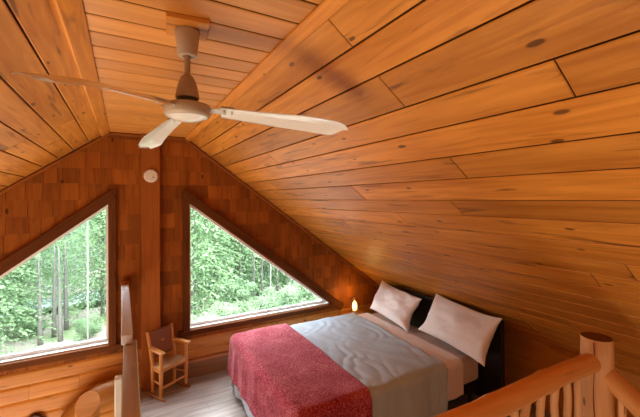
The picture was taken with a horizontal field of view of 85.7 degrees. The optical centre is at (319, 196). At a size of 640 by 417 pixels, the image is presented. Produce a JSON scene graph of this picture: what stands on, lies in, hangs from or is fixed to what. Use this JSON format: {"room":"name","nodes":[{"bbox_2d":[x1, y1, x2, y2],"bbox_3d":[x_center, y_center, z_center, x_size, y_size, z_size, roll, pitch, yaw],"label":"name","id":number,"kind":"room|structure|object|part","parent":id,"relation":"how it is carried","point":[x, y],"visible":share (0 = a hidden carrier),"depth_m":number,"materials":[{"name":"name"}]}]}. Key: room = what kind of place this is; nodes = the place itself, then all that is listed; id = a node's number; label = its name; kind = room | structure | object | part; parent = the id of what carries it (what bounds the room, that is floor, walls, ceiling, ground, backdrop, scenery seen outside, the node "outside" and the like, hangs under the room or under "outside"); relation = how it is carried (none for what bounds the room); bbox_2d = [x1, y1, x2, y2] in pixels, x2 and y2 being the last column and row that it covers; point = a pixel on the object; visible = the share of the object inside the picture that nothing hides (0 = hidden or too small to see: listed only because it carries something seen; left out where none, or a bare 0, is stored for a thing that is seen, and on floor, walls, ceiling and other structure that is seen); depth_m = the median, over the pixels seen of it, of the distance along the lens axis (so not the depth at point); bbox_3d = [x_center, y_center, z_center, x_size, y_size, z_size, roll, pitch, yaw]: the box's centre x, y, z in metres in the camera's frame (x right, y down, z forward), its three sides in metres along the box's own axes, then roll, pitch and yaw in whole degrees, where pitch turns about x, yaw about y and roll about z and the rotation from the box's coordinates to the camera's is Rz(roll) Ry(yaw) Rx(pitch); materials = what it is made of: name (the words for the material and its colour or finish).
{"room":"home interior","nodes":[
{"label":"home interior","id":0,"kind":"room"},
{"bbox_2d":[0,135,378,416],"bbox_3d":[-2.032,1.976,3.876,7.212,5.593,0.030,0,0,-30],"label":"wall","id":1,"kind":"structure","parent":0,"point":[35,206],"depth_m":3.87,"materials":[{"name":"brown wood"}]},
{"bbox_2d":[29,413,43,416],"bbox_3d":[-2.806,2.288,3.386,0.184,0.284,0.030,0,0,-30],"label":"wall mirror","id":2,"kind":"object","parent":1,"relation":"attached to","point":[36,414],"visible":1,"depth_m":3.39,"materials":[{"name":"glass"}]},
{"bbox_2d":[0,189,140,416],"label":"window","id":3,"kind":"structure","parent":1,"relation":"in","point":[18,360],"depth_m":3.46,"materials":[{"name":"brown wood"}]},
{"bbox_3d":[-3.208,0.835,3.200,2.274,1.773,0.075,0,0,-30],"label":"casing","id":4,"kind":"part","parent":3,"relation":"part of","materials":[{"name":"brown wood"}]},
{"bbox_3d":[-3.179,1.634,3.214,2.320,0.062,0.085,0,0,-30],"label":"sill","id":5,"kind":"part","parent":3,"relation":"part of","materials":[{"name":"brown wood"}]},
{"bbox_3d":[-2.257,0.809,3.748,0.075,1.765,0.075,0,0,-30],"label":"casing","id":6,"kind":"part","parent":3,"relation":"part of","materials":[{"name":"brown wood"}]},
{"bbox_3d":[-1.184,1.610,2.027,0.038,1.090,0.060,0,0,-30],"label":"post","id":7,"kind":"part","parent":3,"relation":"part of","materials":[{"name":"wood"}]},
{"bbox_3d":[-1.368,1.538,2.440,0.128,1.241,3.120,0,0,-30],"label":"plank railing","id":8,"kind":"part","parent":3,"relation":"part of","materials":[{"name":"brown wood"}]},
{"bbox_3d":[-0.970,1.040,1.768,0.082,0.046,1.550,0,0,-29],"label":"handrail","id":9,"kind":"part","parent":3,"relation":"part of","materials":[{"name":"brown wood"}]},
{"bbox_2d":[53,0,108,135],"bbox_3d":[-0.499,-0.700,0.528,0.081,0.067,7.398,0,0,-30],"label":"trim","id":10,"kind":"structure","parent":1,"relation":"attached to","point":[71,14],"depth_m":1.59,"materials":[{"name":"brown wood"}]},
{"bbox_2d":[61,378,114,416],"bbox_3d":[-2.356,2.154,3.507,0.548,0.464,0.266,0,0,-30],"label":"brace","id":11,"kind":"object","parent":1,"relation":"attached to","point":[106,390],"visible":0.48,"depth_m":3.49,"materials":[{"name":"brown wood"}]},
{"bbox_2d":[143,169,157,181],"bbox_3d":[-1.895,-0.228,3.863,0.148,0.148,0.032,0,0,-30],"label":"smoke detector","id":12,"kind":"object","parent":1,"relation":"attached to","point":[150,175],"visible":1,"depth_m":3.85,"materials":[{"name":"plastic"}]},
{"bbox_2d":[141,134,160,390],"bbox_3d":[-1.917,0.736,3.911,0.190,2.868,0.090,0,0,-30],"label":"trim","id":13,"kind":"structure","parent":1,"relation":"attached to","point":[150,158],"depth_m":3.87,"materials":[{"name":"brown wood"}]},
{"bbox_2d":[0,132,379,286],"bbox_3d":[-2.066,0.507,3.857,7.039,2.409,0.040,0,0,-30],"label":"trim","id":14,"kind":"structure","parent":1,"relation":"attached to","point":[14,185],"depth_m":4.13,"materials":[{"name":"brown wood"}]},
{"bbox_2d":[163,351,228,384],"bbox_3d":[-0.475,2.057,4.718,3.420,0.220,0.045,0,0,-30],"label":"baseboard","id":15,"kind":"structure","parent":1,"relation":"attached to","point":[212,363],"depth_m":4.16,"materials":[{"name":"brown wood"}]},
{"bbox_2d":[178,190,343,338],"bbox_3d":[-0.688,0.820,4.681,2.328,1.792,0.152,0,0,-30],"label":"window","id":16,"kind":"structure","parent":1,"relation":"in","point":[189,200],"depth_m":4.39,"materials":[{"name":"brown wood"}]},
{"bbox_3d":[-1.601,0.808,4.122,0.075,1.765,0.075,0,0,-30],"label":"casing","id":17,"kind":"part","parent":16,"relation":"part of","materials":[{"name":"brown wood"}]},
{"bbox_3d":[-0.759,0.830,4.696,1.962,1.501,0.055,0,0,-30],"label":"frame","id":18,"kind":"part","parent":16,"relation":"part of","materials":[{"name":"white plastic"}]},
{"bbox_3d":[-0.670,1.628,4.645,2.320,0.062,0.085,0,0,-30],"label":"sill","id":19,"kind":"part","parent":16,"relation":"part of","materials":[{"name":"brown wood"}]},
{"bbox_2d":[185,0,349,140],"bbox_3d":[0.230,-0.710,0.944,0.059,0.051,7.398,0,0,-30],"label":"trim","id":20,"kind":"structure","parent":1,"relation":"attached to","point":[326,9],"depth_m":1.63,"materials":[{"name":"brown wood"}]},
{"bbox_2d":[82,0,322,137],"bbox_3d":[-0.104,-0.737,0.695,0.800,0.018,7.510,0,0,-30],"label":"ceiling","id":21,"kind":"structure","parent":0,"point":[132,49],"depth_m":1.68,"materials":[{"name":"brown wood"}]},
{"bbox_2d":[11,11,347,148],"bbox_3d":[-0.560,-0.496,1.620,1.142,0.449,1.116,0,0,-30],"label":"ceiling fan","id":22,"kind":"object","parent":21,"relation":"hanging from","point":[187,30],"visible":1,"depth_m":1.44,"materials":[{"name":"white wood"}]},
{"bbox_3d":[-0.675,-0.333,1.093,0.141,0.050,0.497,0,4,18],"label":"blade","id":23,"kind":"part","parent":22,"relation":"part of","materials":[{"name":"white metal"}]},
{"bbox_3d":[-0.829,-0.314,1.779,0.141,0.050,0.575,0,-6,-39],"label":"blade","id":24,"kind":"part","parent":22,"relation":"part of","materials":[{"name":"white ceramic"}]},
{"bbox_3d":[-0.560,-0.324,1.457,0.158,0.018,0.158,0,0,-30],"label":"motor","id":25,"kind":"part","parent":22,"relation":"part of","materials":[{"name":"white metal"}]},
{"bbox_3d":[-0.152,-0.328,1.538,0.565,0.050,0.141,4,-1,-11],"label":"blade","id":26,"kind":"part","parent":22,"relation":"part of","materials":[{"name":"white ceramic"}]},
{"bbox_2d":[0,0,639,375],"bbox_3d":[-0.361,0.544,0.768,7.453,2.582,7.700,0,0,-30],"label":"ceiling","id":27,"kind":"structure","parent":0,"point":[484,170],"depth_m":1.69,"materials":[{"name":"brown wood"}]},
{"bbox_2d":[140,369,550,416],"bbox_3d":[0.266,2.255,3.187,3.750,0.200,3.510,0,0,-30],"label":"floor","id":28,"kind":"structure","parent":0,"point":[212,394],"depth_m":3.64,"materials":[{"name":"wood"}]},
{"bbox_2d":[146,323,190,401],"bbox_3d":[-1.683,1.825,3.827,0.321,0.683,0.390,-1,0,28],"label":"rocking chair","id":29,"kind":"object","parent":28,"relation":"on","point":[160,341],"visible":1,"depth_m":3.84,"materials":[{"name":"brown wood"}]},
{"bbox_3d":[-1.847,1.803,3.752,0.106,0.638,0.042,0,0,22],"label":"leg","id":30,"kind":"part","parent":29,"relation":"part of","materials":[{"name":"brown wood"}]},
{"bbox_3d":[-1.741,1.656,3.683,0.242,0.029,0.058,-1,0,34],"label":"armrest","id":31,"kind":"part","parent":29,"relation":"part of","materials":[{"name":"brown wood"}]},
{"bbox_3d":[-1.809,1.508,3.896,0.018,0.030,0.300,-1,0,28],"label":"crest rail","id":32,"kind":"part","parent":29,"relation":"part of","materials":[{"name":"brown wood"}]},
{"bbox_3d":[-1.677,1.899,3.640,0.041,0.461,0.041,-1,0,28],"label":"leg","id":33,"kind":"part","parent":29,"relation":"part of","materials":[{"name":"brown wood"}]},
{"bbox_3d":[-1.787,1.635,3.884,0.076,0.280,0.278,-1,0,28],"label":"panel","id":34,"kind":"part","parent":29,"relation":"part of","materials":[{"name":"brown wood"}]},
{"bbox_3d":[-1.680,1.844,3.826,0.201,0.031,0.325,-1,0,28],"label":"seat","id":35,"kind":"part","parent":29,"relation":"part of","materials":[{"name":"brown wood"}]},
{"bbox_3d":[-1.711,1.804,4.005,0.106,0.638,0.042,-1,0,35],"label":"leg","id":36,"kind":"part","parent":29,"relation":"part of","materials":[{"name":"brown wood"}]},
{"bbox_3d":[-1.594,1.657,3.957,0.242,0.029,0.058,0,0,23],"label":"armrest","id":37,"kind":"part","parent":29,"relation":"part of","materials":[{"name":"brown wood"}]},
{"bbox_3d":[-1.523,1.900,3.925,0.041,0.461,0.041,-1,0,28],"label":"leg","id":38,"kind":"part","parent":29,"relation":"part of","materials":[{"name":"brown wood"}]},
{"bbox_2d":[338,310,363,315],"bbox_3d":[0.511,1.949,5.027,0.360,0.430,0.340,0,0,-30],"label":"nightstand","id":39,"kind":"object","parent":28,"relation":"on","point":[357,311],"visible":0.1,"depth_m":5.14,"materials":[{"name":"brown wood"}]},
{"bbox_2d":[350,297,358,314],"bbox_3d":[0.504,1.602,5.027,0.135,0.262,0.135,0,0,-30],"label":"table lamp","id":40,"kind":"object","parent":39,"relation":"on","point":[354,305],"visible":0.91,"depth_m":5.01,"materials":[{"name":"beige metal"}]},
{"bbox_3d":[0.504,1.594,5.027,0.066,0.141,0.066,0,0,-30],"label":"bulb","id":41,"kind":"part","parent":40,"relation":"part of","materials":[{"name":"white glass"}]},
{"bbox_2d":[372,283,504,403],"bbox_3d":[0.443,1.691,3.633,2.142,0.930,1.800,0,0,-30],"label":"bed","id":42,"kind":"object","parent":28,"relation":"on","point":[478,379],"visible":0.13,"depth_m":3.49,"materials":[{"name":"black metal"}]},
{"bbox_2d":[231,313,447,416],"bbox_3d":[0.133,1.854,3.571,1.745,0.608,1.808,0,0,-30],"label":"duvet","id":43,"kind":"object","parent":42,"relation":"on","point":[402,379],"visible":0.55,"depth_m":3.21,"materials":[{"name":"grey fabric"}]},
{"bbox_2d":[227,323,372,416],"bbox_3d":[-0.314,1.762,3.313,0.730,0.461,1.798,0,0,-30],"label":"throw blanket","id":44,"kind":"object","parent":43,"relation":"on","point":[277,371],"visible":1,"depth_m":3.03,"materials":[{"name":"red fabric"}]},
{"bbox_2d":[370,280,420,330],"bbox_3d":[0.951,1.385,4.428,0.323,0.439,0.802,0,0,-30],"label":"pillow","id":45,"kind":"object","parent":42,"relation":"on","point":[399,306],"visible":1,"depth_m":4.29,"materials":[{"name":"fabric"}]},
{"bbox_2d":[358,313,463,400],"bbox_3d":[0.804,1.756,3.950,0.557,0.338,1.685,0,0,-30],"label":"sheet","id":46,"kind":"object","parent":42,"relation":"on","point":[455,386],"visible":0.3,"depth_m":3.47,"materials":[{"name":"fabric"}]},
{"bbox_3d":[0.367,1.762,3.704,2.060,0.290,1.560,0,0,-30],"label":"mattress","id":47,"kind":"part","parent":42,"relation":"part of","materials":[{"name":"beige fabric"}]},
{"bbox_2d":[418,293,502,366],"bbox_3d":[1.435,1.351,3.609,0.340,0.442,0.903,0,0,-30],"label":"pillow","id":48,"kind":"object","parent":42,"relation":"on","point":[471,332],"visible":1,"depth_m":3.47,"materials":[{"name":"fabric"}]},
{"bbox_3d":[0.359,1.937,3.698,2.060,0.120,1.555,0,0,-30],"label":"frame","id":49,"kind":"part","parent":42,"relation":"part of","materials":[{"name":"brown wood"}]},
{"bbox_3d":[1.542,2.059,3.542,0.050,0.180,0.050,0,0,-30],"label":"leg","id":50,"kind":"part","parent":42,"relation":"part of","materials":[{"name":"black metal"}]},
{"bbox_2d":[433,332,639,416],"bbox_3d":[1.030,1.607,1.017,2.301,1.533,1.538,0,0,-30],"label":"log railing","id":51,"kind":"object","parent":28,"relation":"on","point":[596,380],"visible":1,"depth_m":1.84,"materials":[{"name":"brown wood"}]},
{"bbox_3d":[0.662,0.963,1.512,1.931,0.148,0.114,0,0,-27],"label":"handrail","id":52,"kind":"part","parent":51,"relation":"part of","materials":[{"name":"brown wood"}]},
{"bbox_3d":[1.660,1.491,2.061,0.171,1.297,0.171,0,0,-30],"label":"post","id":53,"kind":"part","parent":51,"relation":"part of","materials":[{"name":"brown wood"}]},
{"bbox_3d":[2.003,1.516,1.463,0.122,1.038,1.345,0,0,-30],"label":"handrail","id":54,"kind":"part","parent":51,"relation":"part of","materials":[{"name":"brown wood"}]},
{"bbox_2d":[504,330,639,416],"bbox_3d":[2.868,3.081,2.412,0.001,3.308,7.400,0,0,-30],"label":"wall","id":55,"kind":"structure","parent":0,"point":[524,356],"depth_m":3.56,"materials":[{"name":"brown wood"}]},
{"bbox_3d":[-0.219,4.792,0.636,7.130,0.100,7.400,0,0,-30],"label":"floor","id":56,"kind":"structure","parent":0,"visible":0},
{"bbox_2d":[75,391,99,416],"bbox_3d":[-2.001,3.248,2.973,0.183,3.037,0.183,0,0,-30],"label":"log post","id":57,"kind":"object","parent":56,"relation":"on","point":[87,404],"visible":1,"depth_m":2.98,"materials":[{"name":"brown wood"}]},
{"label":"outside","id":58,"kind":"structure","parent":0,"visible":0},
{"bbox_2d":[0,231,328,355],"bbox_3d":[-17.176,2.169,30.132,80.000,6.661,60.000,0,0,-30],"label":"ground","id":59,"kind":"structure","parent":58,"point":[67,339],"depth_m":13.53,"materials":[{"name":"green plant"}]},
{"bbox_2d":[0,272,28,329],"bbox_3d":[-13.047,-0.237,11.652,5.200,11.256,5.493,0,0,3],"label":"spruce tree","id":60,"kind":"object","parent":59,"relation":"on","point":[2,293],"visible":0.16,"depth_m":12.64,"materials":[{"name":"green plant"}]},
{"bbox_2d":[0,257,47,299],"bbox_3d":[-16.926,0.301,17.848,5.334,9.871,5.290,0,0,-3],"label":"spruce tree","id":61,"kind":"object","parent":59,"relation":"on","point":[39,257],"visible":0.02,"depth_m":18.69,"materials":[{"name":"green plant"}]},
{"bbox_2d":[8,308,45,340],"bbox_3d":[-10.883,4.790,12.839,1.003,1.098,1.066,0,0,14],"label":"shrub","id":62,"kind":"object","parent":59,"relation":"on","point":[22,323],"visible":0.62,"depth_m":12.61,"materials":[{"name":"green plant"}]},
{"bbox_2d":[0,254,56,354],"bbox_3d":[-11.086,1.470,11.083,4.213,7.862,4.248,0,0,22],"label":"spruce tree","id":63,"kind":"object","parent":59,"relation":"on","point":[19,310],"visible":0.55,"depth_m":11.58,"materials":[{"name":"green plant"}]},
{"bbox_2d":[37,254,42,345],"bbox_3d":[-9.879,3.567,12.177,0.168,3.501,0.168,0,0,-30],"label":"trunk","id":64,"kind":"object","parent":59,"relation":"on","point":[39,328],"visible":0.78,"depth_m":12.13,"materials":[{"name":"plant"}]},
{"bbox_2d":[0,238,83,348],"bbox_3d":[-11.843,1.020,13.487,4.779,8.844,4.740,0,0,-14],"label":"spruce tree","id":65,"kind":"object","parent":59,"relation":"on","point":[25,281],"visible":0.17,"depth_m":13.55,"materials":[{"name":"green plant"}]},
{"bbox_2d":[51,245,56,337],"bbox_3d":[-9.913,3.571,12.849,0.168,3.500,0.168,0,0,-30],"label":"trunk","id":66,"kind":"object","parent":59,"relation":"on","point":[54,318],"visible":0.91,"depth_m":12.82,"materials":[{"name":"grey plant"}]},
{"bbox_2d":[5,218,105,303],"bbox_3d":[-13.009,0.798,17.620,5.025,9.377,5.067,0,0,-1],"label":"spruce tree","id":67,"kind":"object","parent":59,"relation":"on","point":[67,236],"visible":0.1,"depth_m":17.20,"materials":[{"name":"green plant"}]},
{"bbox_2d":[58,246,62,341],"bbox_3d":[-9.381,3.566,12.461,0.168,3.501,0.168,0,0,-30],"label":"trunk","id":68,"kind":"object","parent":59,"relation":"on","point":[60,316],"visible":0.92,"depth_m":12.41,"materials":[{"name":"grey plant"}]},
{"bbox_2d":[29,230,91,272],"bbox_3d":[-16.370,-0.015,20.800,4.448,9.672,4.819,0,0,-7],"label":"spruce tree","id":69,"kind":"object","parent":59,"relation":"on","point":[82,230],"visible":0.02,"depth_m":21.28,"materials":[{"name":"green plant"}]},
{"bbox_2d":[64,243,68,330],"bbox_3d":[-9.949,3.575,13.519,0.168,3.501,0.168,0,0,-30],"label":"trunk","id":70,"kind":"object","parent":59,"relation":"on","point":[66,323],"visible":0.91,"depth_m":13.48,"materials":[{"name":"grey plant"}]},
{"bbox_2d":[45,209,105,329],"bbox_3d":[-9.550,1.208,14.992,3.812,8.287,4.129,0,0,-44],"label":"spruce tree","id":71,"kind":"object","parent":59,"relation":"on","point":[93,239],"visible":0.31,"depth_m":14.61,"materials":[{"name":"green plant"}]},
{"bbox_2d":[60,217,105,265],"bbox_3d":[-15.642,-0.303,23.024,4.502,9.789,4.877,0,0,-4],"label":"spruce tree","id":72,"kind":"object","parent":59,"relation":"on","point":[93,217],"visible":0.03,"depth_m":22.57,"materials":[{"name":"green plant"}]},
{"bbox_2d":[87,221,88,339],"bbox_3d":[-8.127,0.056,12.058,0.059,10.500,0.059,0,0,-30],"label":"birch tree","id":73,"kind":"object","parent":59,"relation":"on","point":[87,221],"visible":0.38,"depth_m":12.03,"materials":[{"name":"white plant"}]},
{"bbox_2d":[72,312,104,342],"bbox_3d":[-8.486,4.823,12.605,0.903,0.989,0.959,0,0,4],"label":"shrub","id":74,"kind":"object","parent":59,"relation":"on","point":[94,329],"visible":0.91,"depth_m":12.45,"materials":[{"name":"green plant"}]},
{"bbox_2d":[191,310,219,321],"bbox_3d":[-3.926,4.534,11.180,1.521,1.472,1.451,0,0,-36],"label":"shrub","id":75,"kind":"object","parent":59,"relation":"on","point":[194,318],"visible":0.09,"depth_m":11.33,"materials":[{"name":"green plant"}]},
{"bbox_2d":[190,208,243,317],"bbox_3d":[-5.195,0.465,13.793,4.484,9.750,4.858,0,0,22],"label":"spruce tree","id":76,"kind":"object","parent":59,"relation":"on","point":[195,267],"visible":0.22,"depth_m":13.56,"materials":[{"name":"green plant"}]},
{"bbox_2d":[198,301,241,320],"bbox_3d":[-3.416,4.486,12.068,1.630,1.577,1.555,0,0,0],"label":"shrub","id":77,"kind":"object","parent":59,"relation":"on","point":[226,310],"visible":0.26,"depth_m":12.09,"materials":[{"name":"green plant"}]},
{"bbox_2d":[191,212,268,316],"bbox_3d":[-4.663,-0.001,15.415,5.344,10.725,4.933,0,0,-33],"label":"spruce tree","id":78,"kind":"object","parent":59,"relation":"on","point":[204,220],"visible":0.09,"depth_m":15.08,"materials":[{"name":"green plant"}]},
{"bbox_2d":[209,278,257,316],"bbox_3d":[-3.526,4.367,14.333,1.806,1.977,1.919,0,0,14],"label":"shrub","id":79,"kind":"object","parent":59,"relation":"on","point":[252,286],"visible":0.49,"depth_m":14.05,"materials":[{"name":"green plant"}]},
{"bbox_2d":[195,221,279,305],"bbox_3d":[-4.301,0.007,17.115,4.933,10.725,5.344,0,0,-18],"label":"spruce tree","id":80,"kind":"object","parent":59,"relation":"on","point":[232,246],"visible":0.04,"depth_m":16.59,"materials":[{"name":"green plant"}]},
{"bbox_2d":[239,242,241,285],"bbox_3d":[-3.655,2.552,15.736,0.209,5.501,0.138,0,0,-30],"label":"trunk","id":81,"kind":"object","parent":59,"relation":"on","point":[239,242],"visible":0.2,"depth_m":15.70,"materials":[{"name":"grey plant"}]},
{"bbox_2d":[234,294,270,313],"bbox_3d":[-2.508,4.536,12.929,1.451,1.472,1.521,0,0,18],"label":"shrub","id":82,"kind":"object","parent":59,"relation":"on","point":[251,306],"visible":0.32,"depth_m":13.02,"materials":[{"name":"green plant"}]},
{"bbox_2d":[253,252,254,297],"bbox_3d":[-2.985,2.547,15.542,0.138,5.500,0.138,0,0,-30],"label":"trunk","id":83,"kind":"object","parent":59,"relation":"on","point":[253,252],"visible":0.25,"depth_m":15.49,"materials":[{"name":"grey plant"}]},
{"bbox_2d":[228,238,287,302],"bbox_3d":[-3.257,1.233,18.214,4.514,8.353,4.476,-1,0,32],"label":"spruce tree","id":84,"kind":"object","parent":59,"relation":"on","point":[265,269],"visible":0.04,"depth_m":17.63,"materials":[{"name":"green plant"}]},
{"bbox_2d":[260,258,262,306],"bbox_3d":[-2.748,2.550,16.252,0.138,5.500,0.138,0,0,-30],"label":"trunk","id":85,"kind":"object","parent":59,"relation":"on","point":[261,258],"visible":0.28,"depth_m":16.20,"materials":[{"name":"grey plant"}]},
{"bbox_2d":[250,258,293,294],"bbox_3d":[-1.979,1.461,18.343,4.213,7.862,4.248,0,0,15],"label":"spruce tree","id":86,"kind":"object","parent":59,"relation":"on","point":[283,275],"visible":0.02,"depth_m":17.82,"materials":[{"name":"green plant"}]},
{"bbox_2d":[276,268,278,293],"bbox_3d":[-2.141,2.552,17.174,0.136,5.501,0.141,0,0,15],"label":"trunk","id":87,"kind":"object","parent":59,"relation":"on","point":[277,287],"visible":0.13,"depth_m":17.12,"materials":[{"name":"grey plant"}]},
{"bbox_2d":[261,284,298,309],"bbox_3d":[-1.612,4.450,13.909,1.706,1.758,1.605,0,0,-19],"label":"shrub","id":88,"kind":"object","parent":59,"relation":"on","point":[276,300],"visible":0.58,"depth_m":13.80,"materials":[{"name":"green plant"}]},
{"bbox_2d":[275,272,292,290],"bbox_3d":[-0.695,1.686,18.085,3.950,7.370,3.983,0,0,17],"label":"spruce tree","id":89,"kind":"object","parent":59,"relation":"on","point":[279,272],"visible":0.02,"depth_m":17.48,"materials":[{"name":"green plant"}]},
{"bbox_2d":[282,280,319,304],"bbox_3d":[-0.678,4.337,14.638,1.956,1.892,1.866,0,0,-4],"label":"shrub","id":90,"kind":"object","parent":59,"relation":"on","point":[306,296],"visible":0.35,"depth_m":14.44,"materials":[{"name":"green plant"}]},
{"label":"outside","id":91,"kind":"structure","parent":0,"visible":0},
{"bbox_2d":[1,271,267,314],"bbox_3d":[-10.151,4.952,17.823,60.000,0.001,3.299,0,0,-30],"label":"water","id":92,"kind":"structure","parent":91,"point":[48,299],"depth_m":16.22,"materials":[{"name":"liquid"}]}
]}

